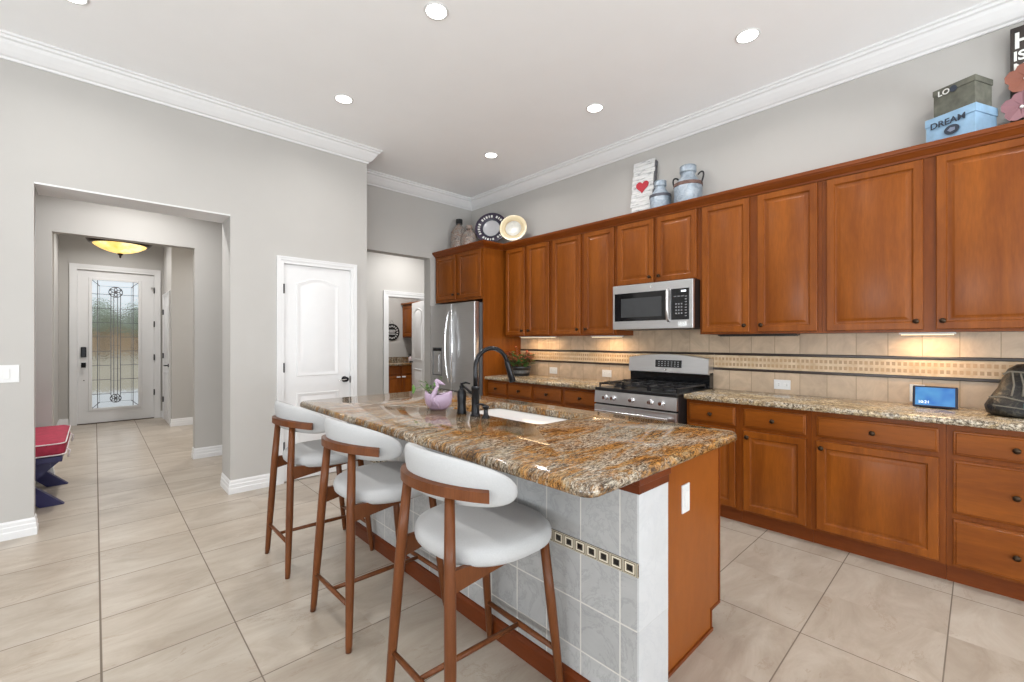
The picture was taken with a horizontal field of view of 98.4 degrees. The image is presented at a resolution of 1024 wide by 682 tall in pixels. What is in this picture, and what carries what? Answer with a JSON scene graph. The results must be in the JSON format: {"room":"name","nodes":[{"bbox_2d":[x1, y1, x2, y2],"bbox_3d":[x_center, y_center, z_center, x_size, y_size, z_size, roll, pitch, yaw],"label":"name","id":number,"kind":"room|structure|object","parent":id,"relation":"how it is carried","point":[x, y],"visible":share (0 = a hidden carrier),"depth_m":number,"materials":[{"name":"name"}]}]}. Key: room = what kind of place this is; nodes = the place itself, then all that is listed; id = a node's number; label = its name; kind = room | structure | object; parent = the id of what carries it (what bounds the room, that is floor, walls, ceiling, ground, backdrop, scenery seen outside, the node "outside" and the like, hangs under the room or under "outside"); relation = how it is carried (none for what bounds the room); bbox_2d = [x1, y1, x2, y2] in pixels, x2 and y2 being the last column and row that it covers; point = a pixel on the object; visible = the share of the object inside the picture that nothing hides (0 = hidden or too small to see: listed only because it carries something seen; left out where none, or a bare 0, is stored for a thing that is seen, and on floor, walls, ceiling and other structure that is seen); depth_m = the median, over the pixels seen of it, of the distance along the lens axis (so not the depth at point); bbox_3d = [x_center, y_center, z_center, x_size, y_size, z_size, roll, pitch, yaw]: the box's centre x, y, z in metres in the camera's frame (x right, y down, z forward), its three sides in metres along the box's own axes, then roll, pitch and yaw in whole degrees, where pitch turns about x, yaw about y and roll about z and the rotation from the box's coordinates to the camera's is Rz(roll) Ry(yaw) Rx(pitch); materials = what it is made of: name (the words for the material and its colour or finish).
{"room":"kitchen","nodes":[
{"label":"kitchen","id":0,"kind":"room"},
{"bbox_2d":[59,234,162,418],"bbox_3d":[-6.587,-0.195,7.313,1.470,3.050,0.120,0,0,-43],"label":"wall","id":1,"kind":"structure","parent":0,"point":[72,249],"depth_m":6.93,"materials":[{"name":"paint"}]},
{"bbox_2d":[69,263,160,425],"bbox_3d":[-6.552,0.054,7.332,1.121,2.552,0.142,0,0,-43],"label":"trim","id":2,"kind":"structure","parent":1,"relation":"attached to","point":[73,267],"depth_m":7.06,"materials":[{"name":"white paint"}]},
{"bbox_2d":[77,417,153,424],"bbox_3d":[-6.559,1.324,7.340,0.947,0.012,0.120,0,0,-43],"label":"trim","id":3,"kind":"structure","parent":1,"relation":"attached to","point":[151,417],"depth_m":7.26,"materials":[{"name":"brown metal"}]},
{"bbox_2d":[77,270,154,423],"bbox_3d":[-6.520,0.094,7.307,0.955,2.448,0.111,0,0,-43],"label":"door","id":4,"kind":"structure","parent":1,"relation":"in","point":[116,323],"depth_m":7.30,"materials":[{"name":"white paint"}]},
{"bbox_2d":[53,233,192,425],"bbox_3d":[-6.388,-0.195,6.621,4.400,3.050,1.160,0,0,-43],"label":"wall","id":5,"kind":"structure","parent":0,"point":[177,262],"depth_m":6.93,"materials":[{"name":"paint"}]},
{"bbox_2d":[57,411,192,426],"bbox_3d":[-6.426,1.271,6.574,4.280,0.118,1.176,0,0,-43],"label":"baseboard","id":6,"kind":"structure","parent":5,"relation":"attached to","point":[189,420],"depth_m":6.91,"materials":[{"name":"white paint"}]},
{"bbox_2d":[162,296,168,423],"bbox_3d":[-5.693,0.304,7.255,0.096,2.035,0.747,0,0,-43],"label":"door","id":7,"kind":"structure","parent":5,"relation":"in","point":[165,312],"depth_m":7.19,"materials":[{"name":"white paint"}]},
{"bbox_2d":[162,291,170,422],"bbox_3d":[-5.681,0.270,7.261,0.022,2.120,0.900,0,0,-43],"label":"trim","id":8,"kind":"structure","parent":5,"relation":"attached to","point":[168,293],"depth_m":6.94,"materials":[{"name":"white paint"}]},
{"bbox_2d":[35,187,221,447],"bbox_3d":[-4.287,-0.195,4.396,4.400,3.050,0.120,0,0,-43],"label":"wall","id":9,"kind":"structure","parent":0,"point":[54,215],"depth_m":4.77,"materials":[{"name":"paint"}]},
{"bbox_2d":[35,445,221,482],"bbox_3d":[-3.840,1.271,3.835,4.280,0.118,1.550,0,0,-43],"label":"baseboard","id":10,"kind":"structure","parent":9,"relation":"attached to","point":[197,453],"depth_m":5.04,"materials":[{"name":"white paint"}]},
{"bbox_2d":[0,58,366,522],"bbox_3d":[-4.082,-0.345,2.795,6.300,3.350,0.730,0,0,-43],"label":"wall","id":11,"kind":"structure","parent":0,"point":[281,197],"depth_m":3.67,"materials":[{"name":"paint"}]},
{"bbox_2d":[0,365,18,382],"bbox_3d":[-3.378,0.220,2.952,0.116,0.118,0.010,0,0,-43],"label":"light switch","id":12,"kind":"object","parent":11,"relation":"attached to","point":[8,373],"visible":1,"depth_m":2.96,"materials":[{"name":"white plastic"}]},
{"bbox_2d":[34,182,229,222],"bbox_3d":[-2.982,-1.092,3.559,1.160,0.012,0.328,0,0,-43],"label":"trim","id":13,"kind":"structure","parent":11,"relation":"attached to","point":[44,189],"depth_m":3.46,"materials":[{"name":"white paint"}]},
{"bbox_2d":[0,472,276,541],"bbox_3d":[-3.509,1.271,0.434,4.964,0.118,12.704,0,0,-7],"label":"baseboard","id":14,"kind":"structure","parent":11,"relation":"attached to","point":[16,529],"depth_m":3.11,"materials":[{"name":"white paint"}]},
{"bbox_2d":[276,255,356,484],"bbox_3d":[-1.957,0.269,4.408,0.763,2.122,0.202,0,0,-43],"label":"trim","id":15,"kind":"structure","parent":11,"relation":"attached to","point":[280,260],"depth_m":4.13,"materials":[{"name":"white paint"}]},
{"bbox_2d":[283,264,350,481],"bbox_3d":[-1.899,0.299,4.345,0.652,2.046,0.107,0,0,-43],"label":"door","id":16,"kind":"structure","parent":11,"relation":"in","point":[316,365],"depth_m":4.33,"materials":[{"name":"white paint"}]},
{"bbox_2d":[0,0,1023,210],"bbox_3d":[-0.441,-1.950,0.409,8.020,0.140,8.900,0,0,-43],"label":"trim","id":17,"kind":"structure","parent":11,"relation":"attached to","point":[989,16],"depth_m":3.49,"materials":[{"name":"white paint"}]},
{"bbox_2d":[367,252,423,394],"bbox_3d":[-1.922,-0.195,7.207,2.900,3.050,0.120,0,0,-43],"label":"wall","id":18,"kind":"structure","parent":0,"point":[384,271],"depth_m":6.98,"materials":[{"name":"paint"}]},
{"bbox_2d":[383,290,423,393],"bbox_3d":[-1.732,0.263,7.371,0.950,2.135,0.142,0,0,-43],"label":"trim","id":19,"kind":"structure","parent":18,"relation":"attached to","point":[387,294],"depth_m":7.05,"materials":[{"name":"white paint"}]},
{"bbox_2d":[409,300,423,390],"bbox_3d":[-1.722,0.305,8.012,0.095,2.030,0.754,0,0,-29],"label":"door","id":20,"kind":"structure","parent":18,"relation":"in","point":[417,361],"depth_m":7.98,"materials":[{"name":"white paint"}]},
{"bbox_2d":[389,298,416,356],"bbox_3d":[-2.251,-0.195,8.044,1.970,3.050,1.550,0,0,-43],"label":"wall","id":21,"kind":"structure","parent":0,"point":[400,347],"depth_m":8.93,"materials":[{"name":"paint"}]},
{"bbox_2d":[389,321,399,340],"bbox_3d":[-2.392,-0.212,8.798,0.336,0.410,0.016,0,0,-43],"label":"round sign","id":22,"kind":"object","parent":21,"relation":"attached to","point":[394,331],"visible":0.77,"depth_m":8.82,"materials":[{"name":"metal"}]},
{"bbox_2d":[401,301,418,337],"bbox_3d":[-1.822,-0.415,8.748,0.360,0.690,0.865,0,0,-43],"label":"upper cabinet","id":23,"kind":"object","parent":21,"relation":"attached to","point":[407,307],"visible":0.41,"depth_m":8.79,"materials":[{"name":"brown wood"}]},
{"bbox_2d":[367,184,471,389],"bbox_3d":[-1.268,-0.345,5.851,1.990,3.350,0.150,0,0,-43],"label":"wall","id":24,"kind":"structure","parent":0,"point":[398,224],"depth_m":5.78,"materials":[{"name":"paint"}]},
{"bbox_2d":[0,0,987,197],"bbox_3d":[-0.442,-2.070,0.388,8.290,0.100,9.170,0,0,-43],"label":"ceiling","id":25,"kind":"structure","parent":0,"point":[515,80],"depth_m":3.12,"materials":[{"name":"paint"}]},
{"bbox_2d":[66,0,88,4],"bbox_3d":[-2.571,-2.016,2.578,0.152,0.006,0.152,0,0,-43],"label":"recessed light","id":26,"kind":"object","parent":25,"relation":"in","point":[78,2],"visible":1,"depth_m":2.62,"materials":[{"name":"white plastic"}]},
{"bbox_2d":[334,94,352,103],"bbox_3d":[-1.403,-2.016,3.686,0.152,0.006,0.152,0,0,-43],"label":"recessed light","id":27,"kind":"object","parent":25,"relation":"in","point":[341,98],"visible":1,"depth_m":3.68,"materials":[{"name":"white plastic"}]},
{"bbox_2d":[424,2,448,20],"bbox_3d":[-0.463,-2.016,2.705,0.152,0.006,0.152,0,0,-43],"label":"recessed light","id":28,"kind":"object","parent":25,"relation":"in","point":[436,11],"visible":1,"depth_m":2.70,"materials":[{"name":"white plastic"}]},
{"bbox_2d":[484,152,497,157],"bbox_3d":[-0.227,-2.016,4.800,0.152,0.006,0.152,0,0,-43],"label":"recessed light","id":29,"kind":"object","parent":25,"relation":"in","point":[489,154],"visible":1,"depth_m":4.80,"materials":[{"name":"white plastic"}]},
{"bbox_2d":[586,103,603,112],"bbox_3d":[0.718,-2.016,3.828,0.152,0.006,0.152,0,0,-43],"label":"recessed light","id":30,"kind":"object","parent":25,"relation":"in","point":[596,107],"visible":1,"depth_m":3.83,"materials":[{"name":"white plastic"}]},
{"bbox_2d":[735,28,760,43],"bbox_3d":[1.559,-2.016,2.923,0.152,0.006,0.152,0,0,-43],"label":"recessed light","id":31,"kind":"object","parent":25,"relation":"in","point":[748,35],"visible":1,"depth_m":2.92,"materials":[{"name":"white plastic"}]},
{"bbox_2d":[0,418,1023,681],"bbox_3d":[-1.661,1.380,2.488,9.400,0.100,13.900,0,0,-43],"label":"floor","id":32,"kind":"structure","parent":0,"point":[147,569],"depth_m":2.23,"materials":[{"name":"beige tile"}]},
{"bbox_2d":[35,454,67,507],"bbox_3d":[-4.110,1.123,3.697,0.538,0.415,0.980,0,0,-43],"label":"bench","id":33,"kind":"object","parent":32,"relation":"on","point":[43,499],"visible":0.37,"depth_m":3.53,"materials":[{"name":"blue paint"}]},
{"bbox_2d":[35,425,73,457],"bbox_3d":[-4.103,0.868,3.704,0.597,0.156,1.029,0,0,-43],"label":"bench cushion","id":34,"kind":"object","parent":33,"relation":"on","point":[49,440],"visible":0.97,"depth_m":3.58,"materials":[{"name":"fabric"}]},
{"bbox_2d":[265,401,373,578],"bbox_3d":[-1.215,0.847,2.794,0.531,0.971,0.534,0,0,-43],"label":"bar stool","id":35,"kind":"object","parent":32,"relation":"on","point":[301,459],"visible":0.75,"depth_m":2.58,"materials":[{"name":"brown wood"}]},
{"bbox_2d":[310,417,443,653],"bbox_3d":[-0.660,0.847,2.207,0.531,0.971,0.534,0,0,-44],"label":"bar stool","id":36,"kind":"object","parent":32,"relation":"on","point":[375,487],"visible":0.89,"depth_m":2.00,"materials":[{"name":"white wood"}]},
{"bbox_2d":[389,365,411,392],"bbox_3d":[-2.138,0.894,8.616,1.000,0.872,0.615,0,0,-43],"label":"base cabinet","id":37,"kind":"object","parent":32,"relation":"on","point":[400,377],"visible":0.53,"depth_m":8.29,"materials":[{"name":"brown wood"}]},
{"bbox_2d":[389,357,411,365],"bbox_3d":[-2.146,0.389,8.614,1.025,0.137,0.615,0,0,-43],"label":"countertop","id":38,"kind":"structure","parent":37,"relation":"on","point":[393,361],"depth_m":8.76,"materials":[{"name":"brown stone"}]},
{"bbox_2d":[431,301,482,395],"bbox_3d":[-0.527,0.430,5.736,0.782,1.800,0.935,0,0,-43],"label":"refrigerator","id":39,"kind":"object","parent":32,"relation":"on","point":[456,328],"visible":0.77,"depth_m":5.42,"materials":[{"name":"silver metal"}]},
{"bbox_2d":[386,442,563,681],"bbox_3d":[-0.139,0.847,1.654,0.531,0.971,0.534,0,0,-42],"label":"bar stool","id":40,"kind":"object","parent":32,"relation":"on","point":[479,526],"visible":1,"depth_m":1.51,"materials":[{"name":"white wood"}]},
{"bbox_2d":[436,247,520,395],"bbox_3d":[-0.474,0.099,5.790,0.673,2.462,1.012,0,0,-43],"label":"tall cabinet","id":41,"kind":"object","parent":32,"relation":"on","point":[479,274],"visible":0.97,"depth_m":5.39,"materials":[{"name":"brown wood"}]},
{"bbox_2d":[450,219,465,247],"bbox_3d":[-0.724,-1.399,6.055,0.240,0.530,0.240,0,0,-43],"label":"glass jug","id":42,"kind":"object","parent":41,"relation":"on","point":[456,233],"visible":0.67,"depth_m":5.96,"materials":[{"name":"grey glass"}]},
{"bbox_2d":[461,225,477,244],"bbox_3d":[-0.565,-1.335,5.872,0.224,0.400,0.228,0,0,-43],"label":"glass jug","id":43,"kind":"object","parent":41,"relation":"on","point":[469,236],"visible":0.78,"depth_m":5.79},
{"bbox_2d":[475,213,504,241],"bbox_3d":[-0.268,-1.413,5.797,0.430,0.552,0.167,0,0,9],"label":"decorative plate","id":44,"kind":"object","parent":41,"relation":"on","point":[487,227],"visible":0.86,"depth_m":5.79,"materials":[{"name":"ceramic"}]},
{"bbox_2d":[432,120,1023,258],"bbox_3d":[1.021,-1.145,4.158,5.474,0.074,0.395,0,0,43],"label":"crown molding","id":45,"kind":"structure","parent":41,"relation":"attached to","point":[1012,130],"depth_m":3.16,"materials":[{"name":"brown wood"}]},
{"bbox_2d":[488,380,533,402],"bbox_3d":[0.158,0.892,5.168,0.613,0.876,0.758,0,0,-43],"label":"base cabinet","id":46,"kind":"object","parent":32,"relation":"on","point":[498,389],"visible":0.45,"depth_m":4.95,"materials":[{"name":"brown wood"}]},
{"bbox_2d":[347,422,719,681],"bbox_3d":[-0.069,0.893,2.611,0.886,0.874,2.359,0,0,-43],"label":"kitchen island","id":47,"kind":"object","parent":32,"relation":"on","point":[636,578],"visible":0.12,"depth_m":1.71,"materials":[{"name":"grey tile"}]},
{"bbox_2d":[300,389,736,497],"bbox_3d":[-0.215,0.436,2.549,1.143,0.040,2.487,0,0,-43],"label":"island countertop","id":48,"kind":"structure","parent":47,"relation":"on","point":[588,454],"depth_m":1.91,"materials":[{"name":"brown stone"}]},
{"bbox_2d":[412,377,451,409],"bbox_3d":[-0.482,0.318,2.681,0.237,0.197,0.124,0,0,-18],"label":"planter","id":49,"kind":"object","parent":48,"relation":"on","point":[434,400],"visible":1,"depth_m":2.65,"materials":[{"name":"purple ceramic"}]},
{"bbox_2d":[424,391,451,409],"bbox_3d":[-0.448,0.359,2.692,0.147,0.114,0.143,0,0,-43],"label":"bowl","id":50,"kind":"object","parent":49,"relation":"on","point":[434,400],"depth_m":2.65,"materials":[{"name":"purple ceramic"}]},
{"bbox_2d":[457,382,469,413],"bbox_3d":[-0.282,0.325,2.537,0.077,0.183,0.059,0,0,-43],"label":"soap dispenser","id":51,"kind":"object","parent":48,"relation":"on","point":[461,393],"visible":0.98,"depth_m":2.51,"materials":[{"name":"black metal"}]},
{"bbox_2d":[457,388,466,413],"bbox_3d":[-0.288,0.341,2.531,0.060,0.151,0.059,0,0,-43],"label":"bottle","id":52,"kind":"object","parent":51,"relation":"on","point":[461,393],"depth_m":2.51,"materials":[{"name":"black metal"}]},
{"bbox_2d":[476,403,489,418],"bbox_3d":[-0.152,0.376,2.391,0.072,0.081,0.048,0,0,25],"label":"soap pump","id":53,"kind":"object","parent":48,"relation":"on","point":[485,407],"visible":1,"depth_m":2.37,"materials":[{"name":"black metal"}]},
{"bbox_2d":[461,346,515,416],"bbox_3d":[-0.124,0.223,2.506,0.322,0.387,0.131,0,0,-14],"label":"kitchen faucet","id":54,"kind":"object","parent":48,"relation":"on","point":[475,410],"visible":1,"depth_m":2.45,"materials":[{"name":"black metal"}]},
{"bbox_2d":[480,408,567,423],"bbox_3d":[0.022,0.551,2.603,0.431,0.186,0.791,0,0,-43],"label":"sink","id":55,"kind":"object","parent":48,"relation":"in","point":[497,412],"visible":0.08,"depth_m":2.68,"materials":[{"name":"white ceramic"}]},
{"bbox_2d":[681,482,689,513],"bbox_3d":[0.729,0.658,1.850,0.066,0.118,0.010,0,0,-43],"label":"light switch","id":56,"kind":"object","parent":47,"relation":"attached to","point":[685,489],"visible":1,"depth_m":1.84,"materials":[{"name":"white plastic"}]},
{"bbox_2d":[534,384,595,410],"bbox_3d":[0.721,0.892,4.572,0.613,0.876,0.879,0,0,-43],"label":"base cabinet","id":57,"kind":"object","parent":32,"relation":"on","point":[576,398],"visible":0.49,"depth_m":4.39,"materials":[{"name":"brown wood"}]},
{"bbox_2d":[485,374,621,389],"bbox_3d":[0.456,0.435,4.843,0.602,0.038,1.638,0,0,-43],"label":"countertop","id":58,"kind":"structure","parent":57,"relation":"on","point":[582,383],"depth_m":4.65,"materials":[{"name":"beige stone"}]},
{"bbox_2d":[506,346,534,375],"bbox_3d":[0.104,0.239,5.327,0.375,0.354,0.399,0,0,-1],"label":"potted plant","id":59,"kind":"object","parent":58,"relation":"on","point":[522,369],"visible":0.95,"depth_m":5.25,"materials":[{"name":"green plant"}]},
{"bbox_2d":[594,354,712,423],"bbox_3d":[1.226,0.725,3.896,0.748,1.210,0.776,0,0,-43],"label":"gas range","id":60,"kind":"object","parent":32,"relation":"on","point":[657,386],"visible":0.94,"depth_m":3.83,"materials":[{"name":"silver metal"}]},
{"bbox_2d":[595,385,708,397],"bbox_3d":[1.237,0.426,3.907,0.616,0.029,0.776,0,0,-43],"label":"cooktop","id":61,"kind":"object","parent":60,"relation":"in","point":[642,392],"depth_m":3.71,"materials":[{"name":"black metal"}]},
{"bbox_2d":[687,399,741,521],"bbox_3d":[1.705,0.892,3.529,0.613,0.876,0.396,0,0,-43],"label":"base cabinet","id":62,"kind":"object","parent":32,"relation":"on","point":[719,415],"visible":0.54,"depth_m":3.27,"materials":[{"name":"brown wood"}]},
{"bbox_2d":[740,404,813,541],"bbox_3d":[1.993,0.892,3.224,0.613,0.876,0.441,0,0,-43],"label":"base cabinet","id":63,"kind":"object","parent":32,"relation":"on","point":[776,443],"visible":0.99,"depth_m":3.03,"materials":[{"name":"brown wood"}]},
{"bbox_2d":[812,411,946,578],"bbox_3d":[2.360,0.892,2.835,0.613,0.876,0.626,0,0,-43],"label":"base cabinet","id":64,"kind":"object","parent":32,"relation":"on","point":[879,484],"visible":0.96,"depth_m":2.62,"materials":[{"name":"brown wood"}]},
{"bbox_2d":[684,388,1023,431],"bbox_3d":[2.249,0.435,2.944,0.602,0.038,1.994,0,0,-43],"label":"countertop","id":65,"kind":"structure","parent":64,"relation":"on","point":[962,416],"depth_m":2.79,"materials":[{"name":"beige stone"}]},
{"bbox_2d":[912,385,957,408],"bbox_3d":[2.637,0.348,2.753,0.116,0.134,0.205,0,0,-43],"label":"smart display","id":66,"kind":"object","parent":65,"relation":"on","point":[923,396],"visible":1,"depth_m":2.72,"materials":[{"name":"blue glass"}]},
{"bbox_2d":[984,364,1023,418],"bbox_3d":[2.847,0.270,2.396,0.307,0.289,0.392,0,0,-43],"label":"leather bag","id":67,"kind":"object","parent":65,"relation":"on","point":[1007,400],"visible":1,"depth_m":2.43,"materials":[{"name":"black leather"}]},
{"bbox_2d":[946,424,1023,600],"bbox_3d":[2.750,0.892,2.422,0.613,0.876,0.507,0,0,-43],"label":"base cabinet","id":68,"kind":"object","parent":32,"relation":"on","point":[985,466],"visible":1,"depth_m":2.32,"materials":[{"name":"brown wood"}]},
{"bbox_2d":[472,21,1023,333],"bbox_3d":[2.570,-0.345,3.148,0.120,3.350,9.050,0,0,-43],"label":"wall","id":69,"kind":"structure","parent":0,"point":[888,109],"depth_m":3.44,"materials":[{"name":"paint"}]},
{"bbox_2d":[506,240,551,336],"bbox_3d":[0.274,-0.594,5.226,0.358,1.077,0.744,0,0,-43],"label":"upper cabinet","id":70,"kind":"object","parent":69,"relation":"attached to","point":[528,268],"visible":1,"depth_m":5.10,"materials":[{"name":"brown wood"}]},
{"bbox_2d":[500,215,526,241],"bbox_3d":[0.019,-1.336,5.389,0.336,0.400,0.143,0,0,9],"label":"decorative plate","id":71,"kind":"object","parent":70,"relation":"on","point":[513,227],"visible":0.98,"depth_m":5.37,"materials":[{"name":"beige ceramic"}]},
{"bbox_2d":[520,336,556,337],"bbox_3d":[0.305,-0.045,5.242,0.090,0.017,0.515,0,0,-43],"label":"light","id":72,"kind":"object","parent":70,"relation":"attached to","point":[528,336],"visible":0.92,"depth_m":5.16,"materials":[{"name":"white plastic"}]},
{"bbox_2d":[550,367,556,373],"bbox_3d":[0.489,0.350,5.241,0.010,0.075,0.115,0,0,-43],"label":"power outlet","id":73,"kind":"object","parent":69,"relation":"attached to","point":[553,370],"visible":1,"depth_m":5.24,"materials":[{"name":"white plastic"}]},
{"bbox_2d":[552,226,632,335],"bbox_3d":[0.816,-0.594,4.652,0.358,1.077,0.834,0,0,-43],"label":"upper cabinet","id":74,"kind":"object","parent":69,"relation":"attached to","point":[584,266],"visible":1,"depth_m":4.52,"materials":[{"name":"brown wood"}]},
{"bbox_2d":[591,336,622,337],"bbox_3d":[0.972,-0.045,4.535,0.090,0.017,0.340,0,0,-43],"label":"light","id":75,"kind":"object","parent":74,"relation":"attached to","point":[591,336],"visible":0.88,"depth_m":4.48,"materials":[{"name":"white plastic"}]},
{"bbox_2d":[602,370,611,376],"bbox_3d":[1.006,0.345,4.693,0.010,0.075,0.115,0,0,-43],"label":"power outlet","id":76,"kind":"object","parent":69,"relation":"attached to","point":[605,373],"visible":1,"depth_m":4.69,"materials":[{"name":"white plastic"}]},
{"bbox_2d":[520,349,713,369],"bbox_3d":[0.942,0.176,4.759,0.012,0.150,2.428,0,0,-43],"label":"trim","id":77,"kind":"structure","parent":69,"relation":"attached to","point":[652,352],"depth_m":4.69,"materials":[{"name":"brown metal"}]},
{"bbox_2d":[521,351,713,366],"bbox_3d":[0.945,0.176,4.762,0.004,0.108,2.428,0,0,-43],"label":"trim","id":78,"kind":"structure","parent":69,"relation":"attached to","point":[604,357],"depth_m":4.87,"materials":[{"name":"beige tile"}]},
{"bbox_2d":[617,208,699,285],"bbox_3d":[1.380,-0.822,4.055,0.358,0.620,0.806,0,0,-43],"label":"upper cabinet","id":79,"kind":"object","parent":69,"relation":"attached to","point":[667,247],"visible":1,"depth_m":3.92,"materials":[{"name":"brown wood"}]},
{"bbox_2d":[630,158,657,212],"bbox_3d":[1.285,-1.451,4.332,0.100,0.640,0.256,0,0,-43],"label":"heart sign","id":80,"kind":"object","parent":79,"relation":"on","point":[645,172],"visible":0.61,"depth_m":4.32,"materials":[{"name":"white wood"}]},
{"bbox_2d":[613,278,699,330],"bbox_3d":[1.344,-0.306,3.999,0.469,0.408,0.766,0,0,-43],"label":"microwave","id":81,"kind":"object","parent":79,"relation":"attached to","point":[675,304],"visible":1,"depth_m":3.81,"materials":[{"name":"silver metal"}]},
{"bbox_2d":[649,180,670,208],"bbox_3d":[1.381,-1.312,4.116,0.197,0.355,0.197,0,0,-43],"label":"milk can","id":82,"kind":"object","parent":79,"relation":"on","point":[660,196],"visible":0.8,"depth_m":4.05,"materials":[{"name":"metal"}]},
{"bbox_2d":[672,163,703,202],"bbox_3d":[1.567,-1.347,3.934,0.243,0.425,0.243,0,0,7],"label":"milk can","id":83,"kind":"object","parent":79,"relation":"on","point":[688,186],"visible":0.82,"depth_m":3.85,"materials":[{"name":"metal"}]},
{"bbox_2d":[700,181,830,334],"bbox_3d":[1.948,-0.594,3.453,0.358,1.077,0.847,0,0,-43],"label":"upper cabinet","id":84,"kind":"object","parent":69,"relation":"attached to","point":[761,255],"visible":0.99,"depth_m":3.31,"materials":[{"name":"brown wood"}]},
{"bbox_2d":[718,334,799,336],"bbox_3d":[1.944,-0.045,3.506,0.090,0.017,0.570,0,0,-43],"label":"light","id":85,"kind":"object","parent":84,"relation":"attached to","point":[720,335],"visible":0.96,"depth_m":3.48,"materials":[{"name":"black plastic"}]},
{"bbox_2d":[720,335,797,336],"bbox_3d":[1.944,-0.040,3.506,0.070,0.006,0.550,0,0,-43],"label":"diffuser","id":86,"kind":"object","parent":85,"relation":"attached to","point":[720,335],"depth_m":3.51,"materials":[{"name":"white plastic"}]},
{"bbox_2d":[521,330,1023,408],"bbox_3d":[1.637,0.080,4.040,0.012,0.700,4.428,0,0,-43],"label":"backsplash","id":87,"kind":"structure","parent":69,"relation":"attached to","point":[971,394],"depth_m":3.34,"materials":[{"name":"beige tile"}]},
{"bbox_2d":[774,379,790,389],"bbox_3d":[2.137,0.345,3.495,0.010,0.075,0.115,0,0,-43],"label":"power outlet","id":88,"kind":"object","parent":69,"relation":"attached to","point":[778,384],"visible":1,"depth_m":3.49,"materials":[{"name":"white plastic"}]},
{"bbox_2d":[714,353,1023,382],"bbox_3d":[2.465,0.176,3.152,0.004,0.108,2.000,0,0,-43],"label":"trim","id":89,"kind":"structure","parent":69,"relation":"attached to","point":[913,367],"depth_m":3.08,"materials":[{"name":"beige tile"}]},
{"bbox_2d":[910,384,924,400],"bbox_3d":[2.679,0.345,2.921,0.010,0.115,0.075,0,0,-43],"label":"power outlet","id":90,"kind":"object","parent":69,"relation":"attached to","point":[911,385],"visible":0.17,"depth_m":2.94,"materials":[{"name":"white plastic"}]},
{"bbox_2d":[822,137,1023,333],"bbox_3d":[2.613,-0.594,2.749,0.358,1.077,1.089,0,0,-43],"label":"upper cabinet","id":91,"kind":"object","parent":69,"relation":"attached to","point":[935,243],"visible":0.99,"depth_m":2.67,"materials":[{"name":"brown wood"}]},
{"bbox_2d":[899,332,955,334],"bbox_3d":[2.620,-0.045,2.789,0.090,0.017,0.260,0,0,-43],"label":"light","id":92,"kind":"object","parent":91,"relation":"attached to","point":[913,333],"visible":0.97,"depth_m":2.75,"materials":[{"name":"white plastic"}]},
{"bbox_2d":[901,334,953,334],"bbox_3d":[2.620,-0.040,2.789,0.070,0.006,0.240,0,0,-43],"label":"diffuser","id":93,"kind":"object","parent":92,"relation":"attached to","point":[901,334],"depth_m":2.76,"materials":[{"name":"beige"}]},
{"bbox_2d":[925,102,997,142],"bbox_3d":[2.735,-1.257,2.696,0.225,0.245,0.244,0,0,-19],"label":"storage box","id":94,"kind":"object","parent":91,"relation":"on","point":[976,116],"visible":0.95,"depth_m":2.61,"materials":[{"name":"blue cardboard"}]},
{"bbox_2d":[933,74,992,117],"bbox_3d":[2.744,-1.468,2.695,0.184,0.175,0.204,0,0,-19],"label":"storage box","id":95,"kind":"object","parent":94,"relation":"on","point":[971,89],"visible":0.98,"depth_m":2.63,"materials":[{"name":"cardboard"}]},
{"bbox_2d":[1001,25,1023,122],"bbox_3d":[2.986,-1.480,2.504,0.056,0.690,0.292,0,0,-43],"label":"word sign","id":96,"kind":"object","parent":91,"relation":"on","point":[1013,109],"visible":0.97,"depth_m":2.56,"materials":[{"name":"black"}]},
{"bbox_2d":[1001,90,1023,120],"bbox_3d":[2.930,-1.353,2.540,0.026,0.165,0.164,0,0,-43],"label":"flower","id":97,"kind":"object","parent":96,"relation":"on","point":[1013,109],"depth_m":2.56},
{"bbox_2d":[1004,63,1023,91],"bbox_3d":[2.941,-1.513,2.529,0.026,0.165,0.164,0,0,-43],"label":"flower","id":98,"kind":"object","parent":96,"relation":"on","point":[1015,78],"depth_m":2.55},
{"bbox_3d":[-3.940,-1.770,6.286,7.500,0.100,5.250,0,0,-43],"label":"ceiling","id":99,"kind":"structure","parent":0,"visible":0},
{"bbox_2d":[85,237,152,257],"bbox_3d":[-4.925,-1.379,5.555,0.636,0.679,0.636,0,0,-43],"label":"ceiling lamp","id":100,"kind":"object","parent":99,"relation":"attached to","point":[119,247],"visible":0.67,"depth_m":5.43,"materials":[{"name":"yellow glass"}]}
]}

